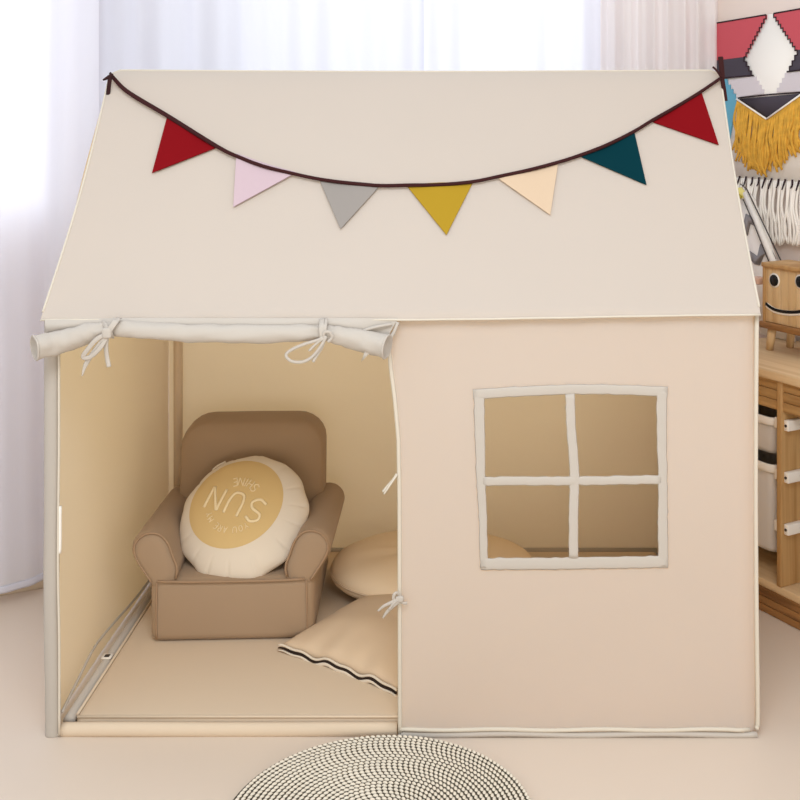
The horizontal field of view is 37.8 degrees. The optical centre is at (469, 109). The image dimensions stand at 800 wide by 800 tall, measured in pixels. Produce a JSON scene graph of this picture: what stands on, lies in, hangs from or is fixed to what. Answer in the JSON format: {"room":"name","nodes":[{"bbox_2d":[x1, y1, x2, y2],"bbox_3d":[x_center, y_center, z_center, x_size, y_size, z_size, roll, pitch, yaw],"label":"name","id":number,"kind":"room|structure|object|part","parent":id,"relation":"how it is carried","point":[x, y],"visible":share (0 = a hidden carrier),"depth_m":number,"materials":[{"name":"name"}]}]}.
{"room":"children's room","nodes":[
{"label":"children's room","id":0,"kind":"room"},
{"bbox_2d":[0,555,799,799],"bbox_3d":[-0.300,1.262,2.000,5.800,0.050,4.600,0,0,0],"label":"floor","id":1,"kind":"structure","parent":0,"point":[33,765],"depth_m":2.23,"materials":[{"name":"plastic"}]},
{"bbox_2d":[76,552,656,727],"bbox_3d":[-0.138,1.220,2.758,1.299,0.029,0.875,0,0,0],"label":"floor mat","id":2,"kind":"object","parent":1,"relation":"on","point":[151,679],"visible":0.33,"depth_m":2.45,"materials":[{"name":"beige fabric"}]},
{"bbox_2d":[132,411,344,639],"bbox_3d":[-0.553,1.000,2.874,0.473,0.412,0.482,0,0,0],"label":"armchair","id":3,"kind":"object","parent":2,"relation":"on","point":[188,603],"visible":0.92,"depth_m":2.66,"materials":[{"name":"fabric"}]},
{"bbox_3d":[-0.728,1.030,2.854,0.104,0.153,0.434,0,0,-3],"label":"armrest","id":4,"kind":"part","parent":3,"relation":"part of","materials":[{"name":"fabric"}]},
{"bbox_2d":[179,456,308,577],"bbox_3d":[-0.535,0.968,2.770,0.309,0.234,0.229,0,0,0],"label":"round pillow","id":5,"kind":"object","parent":3,"relation":"on","point":[243,519],"visible":0.97,"depth_m":2.72,"materials":[{"name":"beige fabric"}]},
{"bbox_3d":[-0.558,0.950,3.023,0.368,0.314,0.184,0,0,0],"label":"backrest","id":6,"kind":"part","parent":3,"relation":"part of","materials":[{"name":"fabric"}]},
{"bbox_3d":[-0.374,1.030,2.869,0.104,0.153,0.434,0,0,-2],"label":"armrest","id":7,"kind":"part","parent":3,"relation":"part of","materials":[{"name":"fabric"}]},
{"bbox_2d":[277,594,397,695],"bbox_3d":[-0.187,1.177,2.645,0.338,0.076,0.362,0,0,35],"label":"square pillow","id":8,"kind":"object","parent":2,"relation":"on","point":[355,641],"visible":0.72,"depth_m":2.56,"materials":[{"name":"beige fabric"}]},
{"bbox_2d":[329,531,531,598],"bbox_3d":[-0.094,1.155,2.950,0.522,0.102,0.429,0,0,0],"label":"floor cushion","id":9,"kind":"object","parent":2,"relation":"on","point":[367,566],"visible":0.35,"depth_m":2.89,"materials":[{"name":"beige fabric"}]},
{"bbox_2d":[233,735,530,799],"bbox_3d":[-0.157,1.229,2.015,0.544,0.014,0.544,0,0,-24],"label":"braided rug","id":10,"kind":"object","parent":1,"relation":"on","point":[384,767],"visible":1,"depth_m":2.15,"materials":[{"name":"beige fabric"}]},
{"bbox_2d":[30,69,760,737],"bbox_3d":[-0.130,0.573,2.739,1.444,1.337,1.043,0,0,0],"label":"tent","id":11,"kind":"object","parent":1,"relation":"on","point":[582,376],"visible":0.98,"depth_m":2.38,"materials":[{"name":"fabric"}]},
{"bbox_3d":[-0.827,0.826,2.308,0.035,0.829,0.024,0,0,0],"label":"corner post","id":12,"kind":"part","parent":11,"relation":"part of","materials":[{"name":"beige"}]},
{"bbox_3d":[-0.843,0.577,2.781,0.012,1.312,0.938,0,0,0],"label":"panel","id":13,"kind":"part","parent":11,"relation":"part of","materials":[{"name":"fabric"}]},
{"bbox_3d":[-0.806,0.826,3.220,0.025,0.814,0.024,0,0,0],"label":"corner post","id":14,"kind":"part","parent":11,"relation":"part of","materials":[{"name":"beige fabric"}]},
{"bbox_3d":[-0.476,1.226,2.307,0.664,0.030,0.024,0,0,0],"label":"sill","id":15,"kind":"part","parent":11,"relation":"part of","materials":[{"name":"beige fabric"}]},
{"bbox_3d":[-0.130,0.159,2.518,1.439,0.506,0.464,0,0,0],"label":"roof panel","id":16,"kind":"part","parent":11,"relation":"part of","materials":[{"name":"fabric"}]},
{"bbox_3d":[-0.136,0.824,3.246,1.404,0.819,0.005,0,0,0],"label":"panel","id":17,"kind":"part","parent":11,"relation":"part of","materials":[{"name":"fabric"}]},
{"bbox_2d":[103,56,727,234],"bbox_3d":[-0.126,0.067,2.583,1.449,0.386,0.321,0,0,0],"label":"bunting","id":18,"kind":"object","parent":11,"relation":"hanging from","point":[179,142],"visible":1,"depth_m":2.54,"materials":[{"name":"multicoloured fabric"}]},
{"bbox_3d":[-0.837,-0.049,2.706,0.020,0.080,0.026,0,0,25],"label":"cord","id":19,"kind":"part","parent":18,"relation":"part of","materials":[{"name":"brown fabric"}]},
{"bbox_3d":[-0.126,0.042,2.615,1.427,0.249,0.222,0,0,0],"label":"cord","id":20,"kind":"part","parent":18,"relation":"part of","materials":[{"name":"brown fabric"}]},
{"bbox_3d":[0.589,-0.073,2.722,0.029,0.105,0.039,0,0,-34],"label":"cord","id":21,"kind":"part","parent":18,"relation":"part of","materials":[{"name":"brown fabric"}]},
{"bbox_3d":[0.201,0.819,2.298,0.730,0.829,0.017,0,0,-1],"label":"panel","id":22,"kind":"part","parent":11,"relation":"part of","materials":[{"name":"fabric"}]},
{"bbox_2d":[758,338,799,629],"bbox_3d":[0.942,0.938,2.826,0.338,0.599,0.885,0,0,-30],"label":"shelf","id":23,"kind":"object","parent":1,"relation":"on","point":[779,368],"visible":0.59,"depth_m":2.84,"materials":[{"name":"brown wood"}]},
{"bbox_2d":[738,183,795,341],"bbox_3d":[0.839,0.423,3.266,0.029,0.426,0.292,0,0,-30],"label":"ornament","id":24,"kind":"object","parent":23,"relation":"on","point":[761,249],"visible":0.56,"depth_m":3.31,"materials":[{"name":"white"}]},
{"bbox_2d":[758,449,776,551],"bbox_3d":[0.790,0.987,3.050,0.270,0.226,0.297,0,0,-30],"label":"storage bin","id":25,"kind":"object","parent":23,"relation":"in","point":[767,462],"visible":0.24,"depth_m":2.90,"materials":[{"name":"white plastic"}]},
{"bbox_2d":[758,404,776,453],"bbox_3d":[0.790,0.806,3.050,0.270,0.097,0.297,0,0,-30],"label":"storage bin","id":26,"kind":"object","parent":23,"relation":"in","point":[767,433],"visible":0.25,"depth_m":2.90,"materials":[{"name":"beige fabric"}]},
{"bbox_2d":[754,260,799,350],"bbox_3d":[0.850,0.522,3.079,0.106,0.234,0.248,0,0,-30],"label":"box","id":27,"kind":"object","parent":23,"relation":"on","point":[780,280],"visible":0.97,"depth_m":3.06,"materials":[{"name":"brown wood"}]},
{"bbox_3d":[0.800,0.607,3.095,0.020,0.064,0.034,0,0,-30],"label":"leg","id":28,"kind":"part","parent":27,"relation":"part of","materials":[{"name":"brown wood"}]},
{"bbox_3d":[0.865,0.486,3.055,0.104,0.163,0.180,0,0,-30],"label":"lid","id":29,"kind":"part","parent":27,"relation":"part of","materials":[{"name":"brown wood"}]},
{"bbox_3d":[0.862,0.607,3.129,0.024,0.062,0.027,0,0,0],"label":"leg","id":30,"kind":"part","parent":27,"relation":"part of","materials":[{"name":"brown wood"}]},
{"bbox_3d":[0.811,0.697,2.751,0.012,0.072,0.877,0,0,-30],"label":"rail","id":31,"kind":"part","parent":23,"relation":"part of","materials":[{"name":"brown wood"}]},
{"bbox_2d":[717,0,799,340],"bbox_3d":[1.197,-0.063,2.870,0.144,2.600,2.068,0,0,-30],"label":"wall","id":32,"kind":"structure","parent":0,"point":[760,54],"depth_m":3.35,"materials":[{"name":"white"}]},
{"bbox_3d":[0.866,-0.043,3.348,0.006,0.492,0.494,0,0,-30],"label":"woven panel","id":33,"kind":"part","parent":32,"relation":"part of","materials":[{"name":"multicoloured fabric"}]},
{"bbox_3d":[0.855,-0.010,3.341,0.004,0.077,0.265,0,0,-30],"label":"fringe cord","id":34,"kind":"part","parent":32,"relation":"part of","materials":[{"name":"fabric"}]},
{"bbox_3d":[-1.761,-0.063,2.741,1.553,2.600,0.876,0,0,0],"label":"wall","id":35,"kind":"structure","parent":0,"visible":0},
{"bbox_2d":[0,580,42,595],"bbox_3d":[-1.736,1.207,2.691,1.700,0.060,0.012,0,0,-28],"label":"baseboard","id":36,"kind":"structure","parent":35,"relation":"attached to","point":[38,585],"depth_m":3.00,"materials":[{"name":"beige paint"}]},
{"bbox_3d":[-1.704,-1.133,2.630,1.517,0.024,0.808,0,0,0],"label":"rail","id":37,"kind":"object","parent":35,"relation":"attached to","visible":0},
{"bbox_2d":[0,0,98,593],"bbox_3d":[-1.710,0.038,2.627,1.688,2.326,0.045,0,0,-28],"label":"sheer curtain","id":38,"kind":"object","parent":37,"relation":"hanging from","point":[49,49],"visible":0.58,"depth_m":2.94,"materials":[{"name":"white fabric"}]},
{"bbox_3d":[-1.228,-0.063,3.432,0.407,2.600,0.636,0,0,0],"label":"wall","id":39,"kind":"structure","parent":0,"visible":0},
{"bbox_3d":[-0.310,-1.183,3.570,1.940,0.024,0.023,0,0,0],"label":"rail","id":40,"kind":"object","parent":39,"relation":"attached to","visible":0},
{"bbox_2d":[99,0,423,113],"bbox_3d":[-0.670,0.021,3.570,1.060,2.392,0.054,0,0,0],"label":"sheer curtain","id":41,"kind":"object","parent":40,"relation":"hanging from","point":[336,35],"visible":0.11,"depth_m":3.57,"materials":[{"name":"white fabric"}]},
{"bbox_2d":[424,0,599,70],"bbox_3d":[0.150,0.021,3.625,0.608,2.392,0.049,0,0,0],"label":"window","id":42,"kind":"structure","parent":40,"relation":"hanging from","point":[460,35],"depth_m":3.63,"materials":[{"name":"white glass"}]},
{"bbox_2d":[600,0,717,71],"bbox_3d":[0.576,0.021,3.560,0.358,2.392,0.064,0,0,3],"label":"drape","id":43,"kind":"object","parent":40,"relation":"hanging from","point":[634,34],"visible":0.07,"depth_m":3.56,"materials":[{"name":"white fabric"}]}
]}

